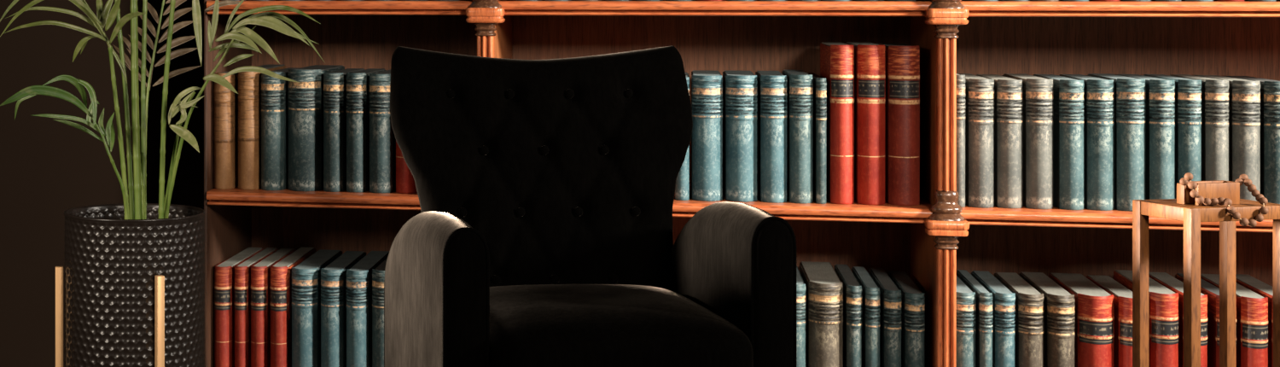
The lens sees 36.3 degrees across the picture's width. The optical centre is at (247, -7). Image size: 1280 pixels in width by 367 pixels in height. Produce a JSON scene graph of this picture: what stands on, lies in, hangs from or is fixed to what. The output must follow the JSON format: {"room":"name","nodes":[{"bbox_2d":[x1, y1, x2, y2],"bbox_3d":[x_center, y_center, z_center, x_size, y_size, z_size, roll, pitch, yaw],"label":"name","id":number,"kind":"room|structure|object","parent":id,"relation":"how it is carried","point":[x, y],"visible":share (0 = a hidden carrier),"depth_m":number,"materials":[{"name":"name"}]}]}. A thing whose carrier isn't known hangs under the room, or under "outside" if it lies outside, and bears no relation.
{"room":"home library","nodes":[
{"label":"home library","id":0,"kind":"room"},
{"bbox_2d":[0,0,203,366],"bbox_3d":[0.616,-0.230,5.444,9.000,2.800,0.100,0,0,13],"label":"wall","id":1,"kind":"structure","parent":0,"point":[49,167],"depth_m":5.67,"materials":[{"name":"brown paint"}]},
{"bbox_2d":[64,203,205,366],"bbox_3d":[-0.210,0.557,3.500,0.263,0.302,0.263,0,0,0],"label":"pot","id":2,"kind":"object","parent":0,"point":[114,253],"depth_m":3.39,"materials":[{"name":"black ceramic"}]},
{"bbox_3d":[0.500,1.220,2.500,11.000,0.100,9.000,0,0,0],"label":"floor","id":3,"kind":"structure","parent":0,"visible":0},
{"bbox_2d":[55,266,164,366],"bbox_3d":[-0.205,0.839,3.505,0.267,0.663,0.280,0,0,41],"label":"plant stand","id":4,"kind":"object","parent":3,"relation":"on","point":[160,279],"visible":0.45,"depth_m":3.37,"materials":[{"name":"brown wood"}]},
{"bbox_2d":[0,0,325,366],"bbox_3d":[-0.165,0.313,3.477,0.602,0.790,0.374,0,0,-2],"label":"potted palm","id":5,"kind":"object","parent":4,"relation":"on","point":[114,253],"visible":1,"depth_m":3.41,"materials":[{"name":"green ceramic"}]},
{"bbox_2d":[384,46,796,366],"bbox_3d":[0.712,0.647,4.046,0.785,1.046,0.914,0,0,-3],"label":"armchair","id":6,"kind":"object","parent":3,"relation":"on","point":[542,235],"visible":1,"depth_m":4.23,"materials":[{"name":"black fabric"}]},
{"bbox_2d":[488,284,753,366],"bbox_3d":[0.719,0.725,3.905,0.528,0.191,0.630,0,0,-3],"label":"seat cushion","id":7,"kind":"object","parent":6,"relation":"on","point":[531,325],"depth_m":3.66,"materials":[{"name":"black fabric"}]},
{"bbox_2d":[203,0,1279,366],"bbox_3d":[1.841,0.320,4.795,3.903,1.700,0.611,0,0,13],"label":"bookcase","id":8,"kind":"object","parent":3,"relation":"on","point":[931,240],"visible":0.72,"depth_m":5.00,"materials":[{"name":"orange wood"}]},
{"bbox_2d":[213,70,238,189],"bbox_3d":[-0.026,0.369,5.210,0.054,0.311,0.403,0,0,13],"label":"book","id":9,"kind":"object","parent":8,"relation":"on","point":[225,101],"visible":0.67,"depth_m":5.02,"materials":[{"name":"beige leather"}]},
{"bbox_2d":[214,247,263,366],"bbox_3d":[-0.024,0.876,5.219,0.049,0.288,0.423,0,0,13],"label":"book","id":10,"kind":"object","parent":8,"relation":"on","point":[224,271],"visible":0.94,"depth_m":5.02,"materials":[{"name":"red leather"}]},
{"bbox_2d":[234,247,278,366],"bbox_3d":[0.025,0.875,5.207,0.037,0.290,0.413,0,0,13],"label":"book","id":11,"kind":"object","parent":8,"relation":"on","point":[242,270],"visible":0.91,"depth_m":5.01,"materials":[{"name":"red leather"}]},
{"bbox_2d":[238,64,286,190],"bbox_3d":[0.040,0.363,5.193,0.058,0.323,0.393,0,0,13],"label":"book","id":12,"kind":"object","parent":8,"relation":"on","point":[249,83],"visible":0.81,"depth_m":5.01,"materials":[{"name":"beige leather"}]},
{"bbox_2d":[248,0,277,0],"bbox_3d":[0.071,-0.151,5.177,0.073,0.341,0.383,0,0,13],"label":"book","id":13,"kind":"object","parent":8,"relation":"on","point":[248,0],"visible":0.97,"depth_m":5.00,"materials":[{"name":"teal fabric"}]},
{"bbox_2d":[250,248,295,366],"bbox_3d":[0.071,0.874,5.189,0.046,0.291,0.403,0,0,13],"label":"book","id":14,"kind":"object","parent":8,"relation":"on","point":[260,271],"visible":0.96,"depth_m":5.00,"materials":[{"name":"red leather"}]},
{"bbox_2d":[261,67,300,190],"bbox_3d":[0.103,0.367,5.172,0.065,0.314,0.383,0,0,13],"label":"book","id":15,"kind":"object","parent":8,"relation":"on","point":[274,91],"visible":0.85,"depth_m":5.00,"materials":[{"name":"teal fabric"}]},
{"bbox_2d":[277,0,308,0],"bbox_3d":[0.151,-0.159,5.158,0.078,0.356,0.383,0,0,13],"label":"book","id":16,"kind":"object","parent":8,"relation":"on","point":[277,0],"visible":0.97,"depth_m":4.98,"materials":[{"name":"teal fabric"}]},
{"bbox_2d":[270,246,315,366],"bbox_3d":[0.126,0.873,5.185,0.048,0.293,0.423,0,0,13],"label":"book","id":17,"kind":"object","parent":8,"relation":"on","point":[281,271],"visible":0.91,"depth_m":4.99,"materials":[{"name":"red leather"}]},
{"bbox_2d":[287,64,344,191],"bbox_3d":[0.188,0.364,5.160,0.092,0.322,0.403,0,0,13],"label":"book","id":18,"kind":"object","parent":8,"relation":"on","point":[305,97],"visible":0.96,"depth_m":4.97,"materials":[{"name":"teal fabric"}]},
{"bbox_2d":[291,249,342,366],"bbox_3d":[0.191,0.875,5.169,0.071,0.288,0.413,0,0,13],"label":"book","id":19,"kind":"object","parent":8,"relation":"on","point":[306,276],"visible":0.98,"depth_m":4.98,"materials":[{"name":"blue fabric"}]},
{"bbox_2d":[308,0,338,0],"bbox_3d":[0.232,-0.149,5.140,0.073,0.337,0.383,0,0,13],"label":"book","id":20,"kind":"object","parent":8,"relation":"on","point":[308,0],"visible":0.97,"depth_m":4.97,"materials":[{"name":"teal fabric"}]},
{"bbox_2d":[320,250,366,366],"bbox_3d":[0.263,0.875,5.145,0.061,0.289,0.403,0,0,13],"label":"book","id":21,"kind":"object","parent":8,"relation":"on","point":[334,276],"visible":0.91,"depth_m":4.96,"materials":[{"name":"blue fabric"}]},
{"bbox_2d":[323,68,364,191],"bbox_3d":[0.266,0.368,5.141,0.054,0.314,0.393,0,0,13],"label":"book","id":22,"kind":"object","parent":8,"relation":"on","point":[334,83],"visible":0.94,"depth_m":4.96,"materials":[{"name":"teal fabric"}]},
{"bbox_2d":[338,0,368,0],"bbox_3d":[0.311,-0.151,5.122,0.075,0.342,0.383,0,0,13],"label":"book","id":23,"kind":"object","parent":8,"relation":"on","point":[339,0],"visible":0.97,"depth_m":4.95,"materials":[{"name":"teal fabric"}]},
{"bbox_2d":[346,68,386,192],"bbox_3d":[0.324,0.367,5.120,0.054,0.314,0.383,0,0,13],"label":"book","id":24,"kind":"object","parent":8,"relation":"on","point":[357,83],"visible":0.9,"depth_m":4.94,"materials":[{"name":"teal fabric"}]},
{"bbox_2d":[346,250,389,366],"bbox_3d":[0.332,0.875,5.137,0.061,0.289,0.423,0,0,13],"label":"book","id":25,"kind":"object","parent":8,"relation":"on","point":[359,276],"visible":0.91,"depth_m":4.94,"materials":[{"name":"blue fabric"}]},
{"bbox_2d":[372,257,387,366],"bbox_3d":[0.399,0.874,5.121,0.063,0.291,0.413,0,0,13],"label":"book","id":26,"kind":"object","parent":8,"relation":"on","point":[378,274],"visible":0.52,"depth_m":4.93,"materials":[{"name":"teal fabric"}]},
{"bbox_2d":[369,69,395,192],"bbox_3d":[0.390,0.368,5.114,0.063,0.312,0.403,0,0,13],"label":"book","id":27,"kind":"object","parent":8,"relation":"on","point":[382,141],"visible":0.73,"depth_m":4.93,"materials":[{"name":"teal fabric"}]},
{"bbox_2d":[368,0,399,0],"bbox_3d":[0.392,-0.143,5.103,0.081,0.325,0.383,0,0,13],"label":"book","id":28,"kind":"object","parent":8,"relation":"on","point":[369,0],"visible":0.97,"depth_m":4.93,"materials":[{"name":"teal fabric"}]},
{"bbox_2d":[395,141,417,193],"bbox_3d":[0.458,0.368,5.097,0.062,0.313,0.393,0,0,13],"label":"book","id":29,"kind":"object","parent":8,"relation":"on","point":[405,183],"visible":0.16,"depth_m":4.91,"materials":[{"name":"red leather"}]},
{"bbox_2d":[399,0,430,0],"bbox_3d":[0.472,-0.152,5.085,0.079,0.343,0.383,0,0,13],"label":"book","id":30,"kind":"object","parent":8,"relation":"on","point":[399,0],"visible":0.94,"depth_m":4.91,"materials":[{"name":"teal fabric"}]},
{"bbox_2d":[430,0,466,0],"bbox_3d":[0.552,-0.148,5.066,0.078,0.336,0.383,0,0,13],"label":"book","id":31,"kind":"object","parent":8,"relation":"on","point":[431,0],"visible":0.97,"depth_m":4.89,"materials":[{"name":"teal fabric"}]},
{"bbox_2d":[515,0,544,0],"bbox_3d":[0.762,-0.158,5.017,0.068,0.354,0.383,0,0,13],"label":"book","id":32,"kind":"object","parent":8,"relation":"on","point":[515,0],"visible":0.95,"depth_m":4.84,"materials":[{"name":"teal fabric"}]},
{"bbox_2d":[544,0,574,0],"bbox_3d":[0.837,-0.151,5.000,0.072,0.342,0.383,0,0,13],"label":"book","id":33,"kind":"object","parent":8,"relation":"on","point":[544,0],"visible":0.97,"depth_m":4.83,"materials":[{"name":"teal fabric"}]},
{"bbox_2d":[574,0,605,0],"bbox_3d":[0.912,-0.157,4.983,0.071,0.353,0.383,0,0,13],"label":"book","id":34,"kind":"object","parent":8,"relation":"on","point":[574,0],"visible":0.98,"depth_m":4.81,"materials":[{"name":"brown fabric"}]},
{"bbox_2d":[605,0,634,0],"bbox_3d":[0.986,-0.152,4.966,0.069,0.343,0.383,0,0,13],"label":"book","id":35,"kind":"object","parent":8,"relation":"on","point":[605,0],"visible":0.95,"depth_m":4.79,"materials":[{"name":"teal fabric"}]},
{"bbox_2d":[635,0,663,0],"bbox_3d":[1.061,-0.151,4.948,0.071,0.342,0.383,0,0,13],"label":"book","id":36,"kind":"object","parent":8,"relation":"on","point":[636,0],"visible":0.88,"depth_m":4.77,"materials":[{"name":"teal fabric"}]},
{"bbox_2d":[665,0,693,0],"bbox_3d":[1.136,-0.153,4.931,0.073,0.345,0.383,0,0,13],"label":"book","id":37,"kind":"object","parent":8,"relation":"on","point":[666,0],"visible":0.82,"depth_m":4.75,"materials":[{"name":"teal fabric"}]},
{"bbox_2d":[674,72,689,200],"bbox_3d":[1.142,0.369,4.932,0.037,0.311,0.383,0,0,13],"label":"book","id":38,"kind":"object","parent":8,"relation":"on","point":[682,189],"visible":0.19,"depth_m":4.75,"materials":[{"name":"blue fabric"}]},
{"bbox_2d":[691,69,722,201],"bbox_3d":[1.204,0.366,4.926,0.077,0.316,0.403,0,0,13],"label":"book","id":39,"kind":"object","parent":8,"relation":"on","point":[706,86],"visible":0.99,"depth_m":4.74,"materials":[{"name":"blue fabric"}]},
{"bbox_2d":[695,0,725,0],"bbox_3d":[1.211,-0.149,4.914,0.074,0.337,0.383,0,0,13],"label":"book","id":40,"kind":"object","parent":8,"relation":"on","point":[695,0],"visible":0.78,"depth_m":4.74,"materials":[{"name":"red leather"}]},
{"bbox_2d":[722,70,757,202],"bbox_3d":[1.286,0.366,4.906,0.078,0.317,0.393,0,0,13],"label":"book","id":41,"kind":"object","parent":8,"relation":"on","point":[740,88],"visible":1,"depth_m":4.72,"materials":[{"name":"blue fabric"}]},
{"bbox_2d":[725,0,756,0],"bbox_3d":[1.285,-0.159,4.897,0.072,0.357,0.383,0,0,13],"label":"book","id":42,"kind":"object","parent":8,"relation":"on","point":[725,0],"visible":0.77,"depth_m":4.72,"materials":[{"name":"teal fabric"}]},
{"bbox_2d":[755,70,787,203],"bbox_3d":[1.361,0.366,4.881,0.065,0.318,0.383,0,0,13],"label":"book","id":43,"kind":"object","parent":8,"relation":"on","point":[771,113],"visible":0.96,"depth_m":4.71,"materials":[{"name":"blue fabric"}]},
{"bbox_2d":[756,0,787,0],"bbox_3d":[1.360,-0.156,4.879,0.071,0.352,0.383,0,0,13],"label":"book","id":44,"kind":"object","parent":8,"relation":"on","point":[756,0],"visible":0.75,"depth_m":4.71,"materials":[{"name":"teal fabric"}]},
{"bbox_2d":[781,69,813,203],"bbox_3d":[1.427,0.364,4.874,0.057,0.321,0.403,0,0,13],"label":"book","id":45,"kind":"object","parent":8,"relation":"on","point":[800,93],"visible":0.96,"depth_m":4.69,"materials":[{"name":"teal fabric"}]},
{"bbox_2d":[796,264,806,366],"bbox_3d":[1.416,0.874,4.879,0.046,0.292,0.403,0,0,13],"label":"book","id":46,"kind":"object","parent":8,"relation":"on","point":[800,286],"visible":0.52,"depth_m":4.69,"materials":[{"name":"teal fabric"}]},
{"bbox_2d":[787,0,820,0],"bbox_3d":[1.435,-0.142,4.862,0.075,0.323,0.383,0,0,13],"label":"book","id":47,"kind":"object","parent":8,"relation":"on","point":[788,0],"visible":0.73,"depth_m":4.69,"materials":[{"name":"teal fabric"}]},
{"bbox_2d":[808,72,826,203],"bbox_3d":[1.473,0.368,4.862,0.026,0.313,0.393,0,0,13],"label":"book","id":48,"kind":"object","parent":8,"relation":"on","point":[819,114],"visible":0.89,"depth_m":4.68,"materials":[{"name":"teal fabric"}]},
{"bbox_2d":[799,261,843,366],"bbox_3d":[1.487,0.871,4.870,0.083,0.297,0.423,0,0,13],"label":"book","id":49,"kind":"object","parent":8,"relation":"on","point":[824,288],"visible":0.96,"depth_m":4.68,"materials":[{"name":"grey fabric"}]},
{"bbox_2d":[820,0,851,0],"bbox_3d":[1.510,-0.158,4.845,0.073,0.355,0.383,0,0,13],"label":"book","id":50,"kind":"object","parent":8,"relation":"on","point":[820,0],"visible":0.79,"depth_m":4.67,"materials":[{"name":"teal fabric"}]},
{"bbox_2d":[820,41,854,204],"bbox_3d":[1.521,0.327,4.844,0.058,0.396,0.383,0,0,13],"label":"book","id":51,"kind":"object","parent":8,"relation":"on","point":[836,58],"visible":0.98,"depth_m":4.67,"materials":[{"name":"red leather"}]},
{"bbox_2d":[834,264,861,366],"bbox_3d":[1.552,0.873,4.854,0.038,0.292,0.413,0,0,13],"label":"book","id":52,"kind":"object","parent":8,"relation":"on","point":[852,327],"visible":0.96,"depth_m":4.67,"materials":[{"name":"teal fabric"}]},
{"bbox_2d":[851,266,879,366],"bbox_3d":[1.593,0.875,4.838,0.036,0.290,0.403,0,0,13],"label":"book","id":53,"kind":"object","parent":8,"relation":"on","point":[870,292],"visible":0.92,"depth_m":4.65,"materials":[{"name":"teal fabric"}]},
{"bbox_2d":[846,41,885,204],"bbox_3d":[1.590,0.327,4.836,0.068,0.396,0.403,0,0,13],"label":"book","id":54,"kind":"object","parent":8,"relation":"on","point":[869,76],"visible":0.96,"depth_m":4.65,"materials":[{"name":"red leather"}]},
{"bbox_2d":[851,0,884,0],"bbox_3d":[1.584,-0.153,4.828,0.072,0.344,0.383,0,0,13],"label":"book","id":55,"kind":"object","parent":8,"relation":"on","point":[852,0],"visible":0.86,"depth_m":4.65,"materials":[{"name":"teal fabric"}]},
{"bbox_2d":[868,267,901,366],"bbox_3d":[1.641,0.877,4.835,0.042,0.285,0.423,0,0,13],"label":"book","id":56,"kind":"object","parent":8,"relation":"on","point":[890,295],"visible":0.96,"depth_m":4.64,"materials":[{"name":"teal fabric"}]},
{"bbox_2d":[875,42,919,205],"bbox_3d":[1.667,0.327,4.818,0.075,0.395,0.393,0,0,13],"label":"book","id":57,"kind":"object","parent":8,"relation":"on","point":[902,61],"visible":0.91,"depth_m":4.64,"materials":[{"name":"red leather"}]},
{"bbox_2d":[884,0,916,0],"bbox_3d":[1.659,-0.149,4.810,0.069,0.337,0.383,0,0,13],"label":"book","id":58,"kind":"object","parent":8,"relation":"on","point":[884,0],"visible":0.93,"depth_m":4.64,"materials":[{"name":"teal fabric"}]},
{"bbox_2d":[888,271,925,366],"bbox_3d":[1.692,0.880,4.822,0.047,0.279,0.413,0,0,13],"label":"book","id":59,"kind":"object","parent":8,"relation":"on","point":[912,299],"visible":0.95,"depth_m":4.63,"materials":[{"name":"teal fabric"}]},
{"bbox_2d":[956,74,965,207],"bbox_3d":[1.789,0.362,4.782,0.027,0.324,0.383,0,0,13],"label":"book","id":60,"kind":"object","parent":8,"relation":"on","point":[960,78],"visible":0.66,"depth_m":4.60,"materials":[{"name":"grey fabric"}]},
{"bbox_2d":[956,275,975,366],"bbox_3d":[1.803,0.877,4.789,0.053,0.285,0.403,0,0,13],"label":"book","id":61,"kind":"object","parent":8,"relation":"on","point":[965,297],"visible":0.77,"depth_m":4.60,"materials":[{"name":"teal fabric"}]},
{"bbox_2d":[956,269,992,366],"bbox_3d":[1.852,0.876,4.786,0.031,0.287,0.423,0,0,13],"label":"book","id":62,"kind":"object","parent":8,"relation":"on","point":[983,298],"visible":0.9,"depth_m":4.59,"materials":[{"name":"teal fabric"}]},
{"bbox_2d":[956,73,994,208],"bbox_3d":[1.841,0.367,4.779,0.060,0.314,0.403,0,0,13],"label":"book","id":63,"kind":"object","parent":8,"relation":"on","point":[979,90],"visible":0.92,"depth_m":4.59,"materials":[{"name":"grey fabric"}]},
{"bbox_2d":[961,0,999,0],"bbox_3d":[1.849,-0.150,4.766,0.062,0.340,0.383,0,0,13],"label":"book","id":64,"kind":"object","parent":8,"relation":"on","point":[962,0],"visible":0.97,"depth_m":4.60,"materials":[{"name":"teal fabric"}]},
{"bbox_2d":[971,270,1015,366],"bbox_3d":[1.897,0.876,4.775,0.048,0.286,0.413,0,0,13],"label":"book","id":65,"kind":"object","parent":8,"relation":"on","point":[1003,300],"visible":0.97,"depth_m":4.59,"materials":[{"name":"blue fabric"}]},
{"bbox_2d":[976,74,1023,208],"bbox_3d":[1.906,0.368,4.763,0.060,0.313,0.393,0,0,13],"label":"book","id":66,"kind":"object","parent":8,"relation":"on","point":[1008,91],"visible":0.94,"depth_m":4.58,"materials":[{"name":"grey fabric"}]},
{"bbox_2d":[999,0,1029,0],"bbox_3d":[1.917,-0.142,4.751,0.069,0.323,0.383,0,0,13],"label":"book","id":67,"kind":"object","parent":8,"relation":"on","point":[999,0],"visible":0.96,"depth_m":4.58,"materials":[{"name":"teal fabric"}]},
{"bbox_2d":[994,272,1044,366],"bbox_3d":[1.954,0.876,4.755,0.060,0.286,0.403,0,0,13],"label":"book","id":68,"kind":"object","parent":8,"relation":"on","point":[1029,302],"visible":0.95,"depth_m":4.57,"materials":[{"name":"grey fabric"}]},
{"bbox_2d":[1001,73,1053,209],"bbox_3d":[1.970,0.367,4.740,0.063,0.316,0.383,0,0,13],"label":"book","id":69,"kind":"object","parent":8,"relation":"on","point":[1038,91],"visible":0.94,"depth_m":4.57,"materials":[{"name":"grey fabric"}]},
{"bbox_2d":[1029,0,1059,0],"bbox_3d":[1.984,-0.158,4.735,0.066,0.355,0.383,0,0,13],"label":"book","id":70,"kind":"object","parent":8,"relation":"on","point":[1030,0],"visible":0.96,"depth_m":4.56,"materials":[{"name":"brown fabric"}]},
{"bbox_2d":[1019,271,1075,366],"bbox_3d":[2.022,0.876,4.747,0.063,0.287,0.423,0,0,13],"label":"book","id":71,"kind":"object","parent":8,"relation":"on","point":[1059,306],"visible":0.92,"depth_m":4.56,"materials":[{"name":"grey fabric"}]},
{"bbox_2d":[1033,74,1084,209],"bbox_3d":[2.043,0.367,4.732,0.057,0.315,0.403,0,0,13],"label":"book","id":72,"kind":"object","parent":8,"relation":"on","point":[1068,117],"visible":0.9,"depth_m":4.55,"materials":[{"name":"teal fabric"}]},
{"bbox_2d":[1059,0,1089,1],"bbox_3d":[2.051,-0.147,4.720,0.064,0.334,0.383,0,0,13],"label":"book","id":73,"kind":"object","parent":8,"relation":"on","point":[1060,0],"visible":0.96,"depth_m":4.54,"materials":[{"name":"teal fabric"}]},
{"bbox_2d":[1048,273,1114,366],"bbox_3d":[2.101,0.876,4.728,0.083,0.288,0.413,0,0,13],"label":"book","id":74,"kind":"object","parent":8,"relation":"on","point":[1094,318],"visible":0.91,"depth_m":4.55,"materials":[{"name":"red leather"}]},
{"bbox_2d":[1058,74,1114,210],"bbox_3d":[2.107,0.367,4.716,0.062,0.315,0.393,0,0,13],"label":"book","id":75,"kind":"object","parent":8,"relation":"on","point":[1098,96],"visible":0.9,"depth_m":4.54,"materials":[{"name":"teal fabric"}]},
{"bbox_2d":[1089,0,1120,1],"bbox_3d":[2.118,-0.149,4.704,0.066,0.338,0.383,0,0,13],"label":"book","id":76,"kind":"object","parent":8,"relation":"on","point":[1090,0],"visible":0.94,"depth_m":4.53,"materials":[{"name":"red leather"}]},
{"bbox_2d":[1086,274,1132,366],"bbox_3d":[2.174,0.876,4.704,0.058,0.286,0.403,0,0,13],"label":"book","id":77,"kind":"object","parent":8,"relation":"on","point":[1122,295],"visible":0.39,"depth_m":4.54,"materials":[{"name":"red leather"}]},
{"bbox_2d":[1087,73,1146,211],"bbox_3d":[2.172,0.366,4.694,0.066,0.318,0.383,0,0,13],"label":"book","id":78,"kind":"object","parent":8,"relation":"on","point":[1129,119],"visible":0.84,"depth_m":4.52,"materials":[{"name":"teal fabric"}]},
{"bbox_2d":[1120,0,1151,1],"bbox_3d":[2.185,-0.150,4.689,0.069,0.339,0.383,0,0,13],"label":"book","id":79,"kind":"object","parent":8,"relation":"on","point":[1120,0],"visible":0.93,"depth_m":4.51,"materials":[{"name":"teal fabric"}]},
{"bbox_2d":[1116,74,1175,199],"bbox_3d":[2.240,0.366,4.686,0.058,0.317,0.403,0,0,13],"label":"book","id":80,"kind":"object","parent":8,"relation":"on","point":[1160,95],"visible":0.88,"depth_m":4.50,"materials":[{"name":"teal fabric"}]},
{"bbox_2d":[1113,269,1179,366],"bbox_3d":[2.248,0.870,4.695,0.065,0.299,0.423,0,0,13],"label":"book","id":81,"kind":"object","parent":8,"relation":"on","point":[1163,303],"visible":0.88,"depth_m":4.50,"materials":[{"name":"red leather"}]},
{"bbox_2d":[1152,0,1181,1],"bbox_3d":[2.252,-0.155,4.673,0.062,0.349,0.383,0,0,13],"label":"book","id":82,"kind":"object","parent":8,"relation":"on","point":[1152,0],"visible":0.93,"depth_m":4.50,"materials":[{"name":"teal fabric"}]},
{"bbox_2d":[1143,74,1202,198],"bbox_3d":[2.300,0.366,4.672,0.054,0.317,0.393,0,0,13],"label":"book","id":83,"kind":"object","parent":8,"relation":"on","point":[1188,92],"visible":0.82,"depth_m":4.49,"materials":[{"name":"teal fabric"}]},
{"bbox_2d":[1148,272,1207,366],"bbox_3d":[2.314,0.871,4.678,0.055,0.298,0.413,0,0,13],"label":"book","id":84,"kind":"object","parent":8,"relation":"on","point":[1165,279],"visible":0.36,"depth_m":4.53,"materials":[{"name":"red leather"}]},
{"bbox_2d":[1181,0,1214,1],"bbox_3d":[2.319,-0.160,4.658,0.066,0.360,0.383,0,0,13],"label":"book","id":85,"kind":"object","parent":8,"relation":"on","point":[1182,0],"visible":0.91,"depth_m":4.48,"materials":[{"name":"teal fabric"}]},
{"bbox_2d":[1169,74,1229,180],"bbox_3d":[2.357,0.366,4.651,0.053,0.318,0.383,0,0,13],"label":"book","id":86,"kind":"object","parent":8,"relation":"on","point":[1215,115],"visible":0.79,"depth_m":4.47,"materials":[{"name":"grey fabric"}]},
{"bbox_2d":[1175,273,1236,366],"bbox_3d":[2.377,0.871,4.657,0.046,0.298,0.403,0,0,13],"label":"book","id":87,"kind":"object","parent":8,"relation":"on","point":[1213,292],"visible":0.29,"depth_m":4.52,"materials":[{"name":"red leather"}]},
{"bbox_2d":[1194,75,1260,201],"bbox_3d":[2.421,0.366,4.645,0.062,0.317,0.403,0,0,13],"label":"book","id":88,"kind":"object","parent":8,"relation":"on","point":[1244,119],"visible":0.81,"depth_m":4.46,"materials":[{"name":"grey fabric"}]},
{"bbox_2d":[1213,0,1245,1],"bbox_3d":[2.386,-0.148,4.643,0.064,0.335,0.383,0,0,13],"label":"book","id":89,"kind":"object","parent":8,"relation":"on","point":[1214,0],"visible":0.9,"depth_m":4.47,"materials":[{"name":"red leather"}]},
{"bbox_2d":[1200,273,1268,366],"bbox_3d":[2.440,0.872,4.651,0.060,0.296,0.423,0,0,13],"label":"book","id":90,"kind":"object","parent":8,"relation":"on","point":[1252,308],"visible":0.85,"depth_m":4.46,"materials":[{"name":"red leather"}]},
{"bbox_2d":[1224,75,1279,203],"bbox_3d":[2.488,0.367,4.628,0.060,0.315,0.393,0,0,13],"label":"book","id":91,"kind":"object","parent":8,"relation":"on","point":[1270,89],"visible":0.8,"depth_m":4.46,"materials":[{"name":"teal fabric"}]},
{"bbox_2d":[1235,273,1272,366],"bbox_3d":[2.505,0.870,4.635,0.056,0.299,0.413,0,0,13],"label":"book","id":92,"kind":"object","parent":8,"relation":"on","point":[1248,282],"visible":0.28,"depth_m":4.57,"materials":[{"name":"red leather"}]},
{"bbox_2d":[1245,0,1276,1],"bbox_3d":[2.453,-0.159,4.627,0.064,0.358,0.383,0,0,13],"label":"book","id":93,"kind":"object","parent":8,"relation":"on","point":[1245,0],"visible":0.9,"depth_m":4.45,"materials":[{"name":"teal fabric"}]},
{"bbox_2d":[1132,180,1279,366],"bbox_3d":[2.025,0.783,3.948,0.246,0.775,0.170,0,0,-15],"label":"wooden stand","id":94,"kind":"object","parent":3,"relation":"on","point":[1185,208],"visible":0.9,"depth_m":3.93,"materials":[{"name":"brown wood"}]},
{"bbox_2d":[1179,172,1268,226],"bbox_3d":[2.026,0.426,3.912,0.178,0.110,0.144,0,0,0],"label":"string","id":95,"kind":"object","parent":94,"relation":"on","point":[1242,178],"visible":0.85,"depth_m":3.88,"materials":[{"name":"brown wood"}]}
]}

